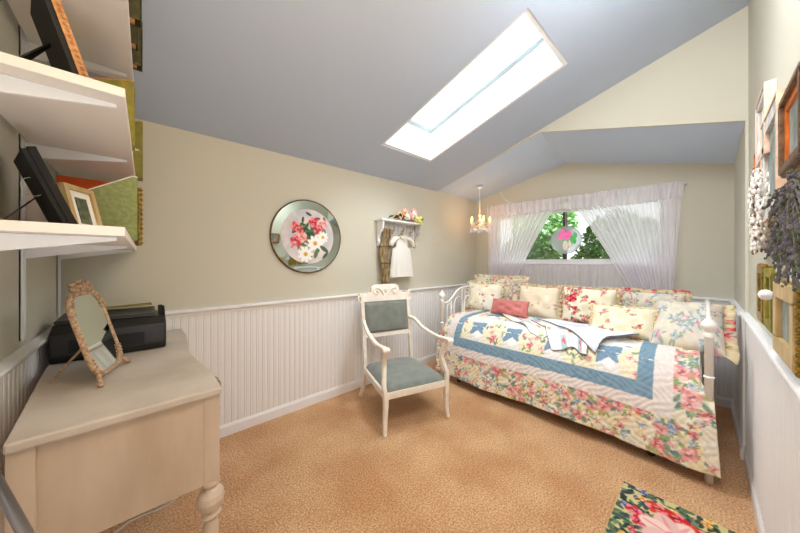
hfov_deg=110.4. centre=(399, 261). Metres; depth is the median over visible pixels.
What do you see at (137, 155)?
magazine file
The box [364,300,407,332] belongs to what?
cushion
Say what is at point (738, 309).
trim
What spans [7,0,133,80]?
wall shelf
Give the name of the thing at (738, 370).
wainscoting
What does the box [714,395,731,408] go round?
baseboard
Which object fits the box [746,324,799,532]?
wainscoting
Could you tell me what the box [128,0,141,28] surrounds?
book
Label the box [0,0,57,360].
wall
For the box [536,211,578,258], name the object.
tree
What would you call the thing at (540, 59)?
window
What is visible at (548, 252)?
shrub
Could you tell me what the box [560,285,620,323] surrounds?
square pillow
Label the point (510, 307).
bolster pillow
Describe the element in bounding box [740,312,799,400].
trim
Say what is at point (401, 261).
dress
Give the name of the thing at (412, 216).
flower arrangement
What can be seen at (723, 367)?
wainscoting
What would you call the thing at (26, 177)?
wire loop
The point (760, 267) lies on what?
picture frame
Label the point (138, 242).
picture frame
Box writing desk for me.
[3,329,224,532]
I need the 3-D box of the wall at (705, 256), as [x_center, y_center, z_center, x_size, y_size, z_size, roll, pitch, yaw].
[2.123,-0.075,3.462,0.120,2.750,2.609,0,0,-42]
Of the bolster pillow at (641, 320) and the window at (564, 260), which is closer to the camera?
the bolster pillow at (641, 320)
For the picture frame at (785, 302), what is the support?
attached to the wall at (772, 27)
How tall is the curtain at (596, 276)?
0.620 m
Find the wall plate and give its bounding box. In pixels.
[269,199,340,272]
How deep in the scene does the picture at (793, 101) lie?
0.79 m
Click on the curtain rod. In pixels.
(682, 182)
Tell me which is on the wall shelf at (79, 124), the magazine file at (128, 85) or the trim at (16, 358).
the magazine file at (128, 85)
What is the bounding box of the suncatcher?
[551,211,581,253]
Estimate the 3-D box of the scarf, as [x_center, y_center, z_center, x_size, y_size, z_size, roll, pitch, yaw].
[-0.155,-0.070,3.052,0.161,0.602,0.064,0,0,-42]
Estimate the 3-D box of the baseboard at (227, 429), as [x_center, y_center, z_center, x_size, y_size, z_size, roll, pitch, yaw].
[-0.344,1.255,2.961,4.197,0.090,0.020,0,0,-42]
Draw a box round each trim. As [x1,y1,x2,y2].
[0,326,51,379]
[165,284,467,317]
[691,296,729,303]
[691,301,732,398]
[729,299,744,318]
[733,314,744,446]
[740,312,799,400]
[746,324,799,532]
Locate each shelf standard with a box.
[19,24,25,340]
[57,172,60,317]
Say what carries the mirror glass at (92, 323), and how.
attached to the vanity mirror at (86, 311)
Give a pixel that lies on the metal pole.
(18, 521)
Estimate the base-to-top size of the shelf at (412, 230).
0.294 m
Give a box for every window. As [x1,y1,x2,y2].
[382,8,567,161]
[524,202,613,264]
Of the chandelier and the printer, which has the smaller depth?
the printer
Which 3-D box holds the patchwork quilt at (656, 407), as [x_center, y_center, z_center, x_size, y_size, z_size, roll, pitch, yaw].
[1.496,0.906,2.693,1.103,0.634,2.087,0,0,-42]
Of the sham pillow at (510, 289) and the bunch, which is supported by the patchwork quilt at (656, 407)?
the sham pillow at (510, 289)
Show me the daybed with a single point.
(708, 325)
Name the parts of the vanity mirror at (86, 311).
frame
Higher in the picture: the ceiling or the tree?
the ceiling
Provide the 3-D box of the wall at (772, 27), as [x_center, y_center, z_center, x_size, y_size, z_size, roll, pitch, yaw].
[1.499,-0.250,1.034,4.317,3.100,0.133,0,0,-42]
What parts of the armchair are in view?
leg, arm, arm post, crest rail, leg, rail, seat frame, seat, leg, arm, arm post, leg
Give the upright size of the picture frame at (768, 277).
0.240 m
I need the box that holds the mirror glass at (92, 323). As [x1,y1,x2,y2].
[73,294,118,370]
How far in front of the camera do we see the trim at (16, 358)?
1.01 m
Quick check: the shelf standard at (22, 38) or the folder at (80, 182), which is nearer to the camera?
the shelf standard at (22, 38)
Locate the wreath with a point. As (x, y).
(759, 232)
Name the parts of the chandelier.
stem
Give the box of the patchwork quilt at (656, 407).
[435,309,720,477]
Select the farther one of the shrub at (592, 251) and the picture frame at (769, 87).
the shrub at (592, 251)
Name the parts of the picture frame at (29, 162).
frame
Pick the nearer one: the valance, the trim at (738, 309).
the trim at (738, 309)
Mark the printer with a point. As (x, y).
(136, 328)
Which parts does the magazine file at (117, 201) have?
edge trim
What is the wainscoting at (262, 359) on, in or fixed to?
attached to the wall at (210, 204)
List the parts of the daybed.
post, panel, panel, post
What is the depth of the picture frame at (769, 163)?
1.05 m
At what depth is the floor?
1.69 m
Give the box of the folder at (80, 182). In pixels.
[56,175,133,241]
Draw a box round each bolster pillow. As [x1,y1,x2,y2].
[491,298,529,317]
[588,302,658,340]
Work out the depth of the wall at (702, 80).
2.04 m
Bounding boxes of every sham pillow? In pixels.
[474,274,529,300]
[619,287,691,307]
[649,299,739,364]
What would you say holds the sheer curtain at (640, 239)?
hanging from the curtain rod
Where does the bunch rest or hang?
attached to the wall at (772, 27)
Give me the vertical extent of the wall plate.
0.666 m
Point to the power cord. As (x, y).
(173, 500)
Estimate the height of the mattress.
0.255 m
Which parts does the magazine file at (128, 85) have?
edge trim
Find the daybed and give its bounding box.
[439,285,717,484]
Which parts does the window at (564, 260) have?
casing, sill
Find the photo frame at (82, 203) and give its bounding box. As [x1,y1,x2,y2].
[57,182,102,225]
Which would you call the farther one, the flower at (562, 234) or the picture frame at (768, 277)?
the flower at (562, 234)
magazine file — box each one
[88,176,137,240]
[89,77,134,150]
[133,121,142,180]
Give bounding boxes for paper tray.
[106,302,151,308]
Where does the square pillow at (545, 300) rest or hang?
on the patchwork quilt at (656, 407)
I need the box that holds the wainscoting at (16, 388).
[0,342,48,532]
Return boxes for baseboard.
[220,353,435,437]
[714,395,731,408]
[731,399,764,532]
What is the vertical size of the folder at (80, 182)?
0.310 m
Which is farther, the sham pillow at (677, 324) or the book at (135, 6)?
the sham pillow at (677, 324)
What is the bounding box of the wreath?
[747,167,772,254]
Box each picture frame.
[2,146,77,223]
[18,0,88,77]
[134,187,142,245]
[755,78,776,168]
[756,263,772,324]
[760,87,787,222]
[763,268,774,332]
[772,279,799,377]
[778,61,799,178]
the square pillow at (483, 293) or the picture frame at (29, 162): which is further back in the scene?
the square pillow at (483, 293)
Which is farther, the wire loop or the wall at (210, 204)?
the wall at (210, 204)
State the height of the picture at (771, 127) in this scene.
0.295 m
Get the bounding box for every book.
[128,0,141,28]
[130,25,137,50]
[132,23,142,71]
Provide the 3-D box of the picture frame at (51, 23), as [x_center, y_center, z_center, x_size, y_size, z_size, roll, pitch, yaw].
[-1.052,-0.638,0.820,0.254,0.303,0.185,0,0,36]
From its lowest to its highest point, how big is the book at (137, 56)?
0.200 m
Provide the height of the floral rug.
0.012 m
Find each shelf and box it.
[0,51,134,181]
[0,220,136,259]
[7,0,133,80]
[375,218,420,247]
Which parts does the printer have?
lid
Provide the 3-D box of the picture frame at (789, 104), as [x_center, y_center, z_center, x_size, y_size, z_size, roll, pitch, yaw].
[1.085,-0.378,0.755,0.297,0.242,0.039,0,0,-42]
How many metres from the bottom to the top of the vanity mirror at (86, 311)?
0.390 m
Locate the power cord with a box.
[113,497,177,532]
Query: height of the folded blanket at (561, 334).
0.193 m
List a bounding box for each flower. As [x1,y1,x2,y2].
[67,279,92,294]
[558,230,571,239]
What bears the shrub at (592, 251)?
on the ground
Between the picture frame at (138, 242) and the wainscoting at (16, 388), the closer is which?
the wainscoting at (16, 388)
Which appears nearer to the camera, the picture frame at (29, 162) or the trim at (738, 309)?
the picture frame at (29, 162)
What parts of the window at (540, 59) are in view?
frame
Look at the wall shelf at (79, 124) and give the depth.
0.89 m
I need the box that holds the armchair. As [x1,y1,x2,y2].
[357,284,453,436]
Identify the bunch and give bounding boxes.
[761,168,799,291]
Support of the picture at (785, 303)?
attached to the picture frame at (785, 302)
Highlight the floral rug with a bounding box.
[604,481,734,532]
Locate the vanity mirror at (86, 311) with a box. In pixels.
[49,279,130,387]
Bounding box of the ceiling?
[47,0,748,201]
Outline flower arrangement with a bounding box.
[388,208,423,224]
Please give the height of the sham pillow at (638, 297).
0.380 m
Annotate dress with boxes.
[388,229,414,277]
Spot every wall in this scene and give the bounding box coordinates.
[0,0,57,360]
[61,118,475,315]
[445,8,744,186]
[476,163,734,298]
[735,0,799,447]
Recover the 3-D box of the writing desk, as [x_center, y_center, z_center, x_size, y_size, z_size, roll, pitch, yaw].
[-1.234,0.877,1.288,0.552,0.846,1.234,0,0,-42]
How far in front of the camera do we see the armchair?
2.54 m
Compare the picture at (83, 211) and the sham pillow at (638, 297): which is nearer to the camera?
the picture at (83, 211)
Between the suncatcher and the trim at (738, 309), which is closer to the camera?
the trim at (738, 309)
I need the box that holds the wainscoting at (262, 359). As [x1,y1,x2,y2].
[166,287,467,425]
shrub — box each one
[526,232,562,258]
[570,226,609,258]
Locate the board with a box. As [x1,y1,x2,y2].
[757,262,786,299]
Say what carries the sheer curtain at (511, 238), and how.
hanging from the curtain rod
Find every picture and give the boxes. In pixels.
[74,197,92,224]
[768,124,774,198]
[782,300,789,343]
[789,98,796,154]
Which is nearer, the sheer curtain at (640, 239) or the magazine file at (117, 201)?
the magazine file at (117, 201)
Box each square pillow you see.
[465,280,504,310]
[517,283,561,318]
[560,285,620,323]
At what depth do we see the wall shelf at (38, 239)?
0.74 m
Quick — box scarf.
[379,228,390,282]
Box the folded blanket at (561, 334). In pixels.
[501,313,639,354]
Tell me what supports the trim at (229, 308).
attached to the wall at (210, 204)
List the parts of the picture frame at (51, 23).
frame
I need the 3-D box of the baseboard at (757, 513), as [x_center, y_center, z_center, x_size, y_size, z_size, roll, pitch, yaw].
[1.408,1.255,1.046,4.197,0.090,0.033,0,0,-42]
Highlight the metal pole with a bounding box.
[0,471,34,532]
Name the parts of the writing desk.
leg, panel, leg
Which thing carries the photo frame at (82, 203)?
on the wall shelf at (38, 239)
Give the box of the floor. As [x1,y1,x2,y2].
[99,360,757,532]
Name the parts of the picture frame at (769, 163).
frame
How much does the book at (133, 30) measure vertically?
0.200 m
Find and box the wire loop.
[20,177,39,195]
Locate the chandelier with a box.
[470,186,491,232]
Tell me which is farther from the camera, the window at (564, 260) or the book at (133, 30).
the window at (564, 260)
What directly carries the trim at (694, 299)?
attached to the wall at (705, 256)
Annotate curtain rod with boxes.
[485,182,686,208]
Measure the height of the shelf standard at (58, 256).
1.300 m
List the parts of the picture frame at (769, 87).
frame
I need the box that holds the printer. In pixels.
[48,302,165,364]
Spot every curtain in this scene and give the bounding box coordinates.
[487,197,562,275]
[518,264,626,287]
[566,181,683,289]
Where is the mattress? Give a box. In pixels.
[454,321,701,382]
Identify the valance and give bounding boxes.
[487,182,676,217]

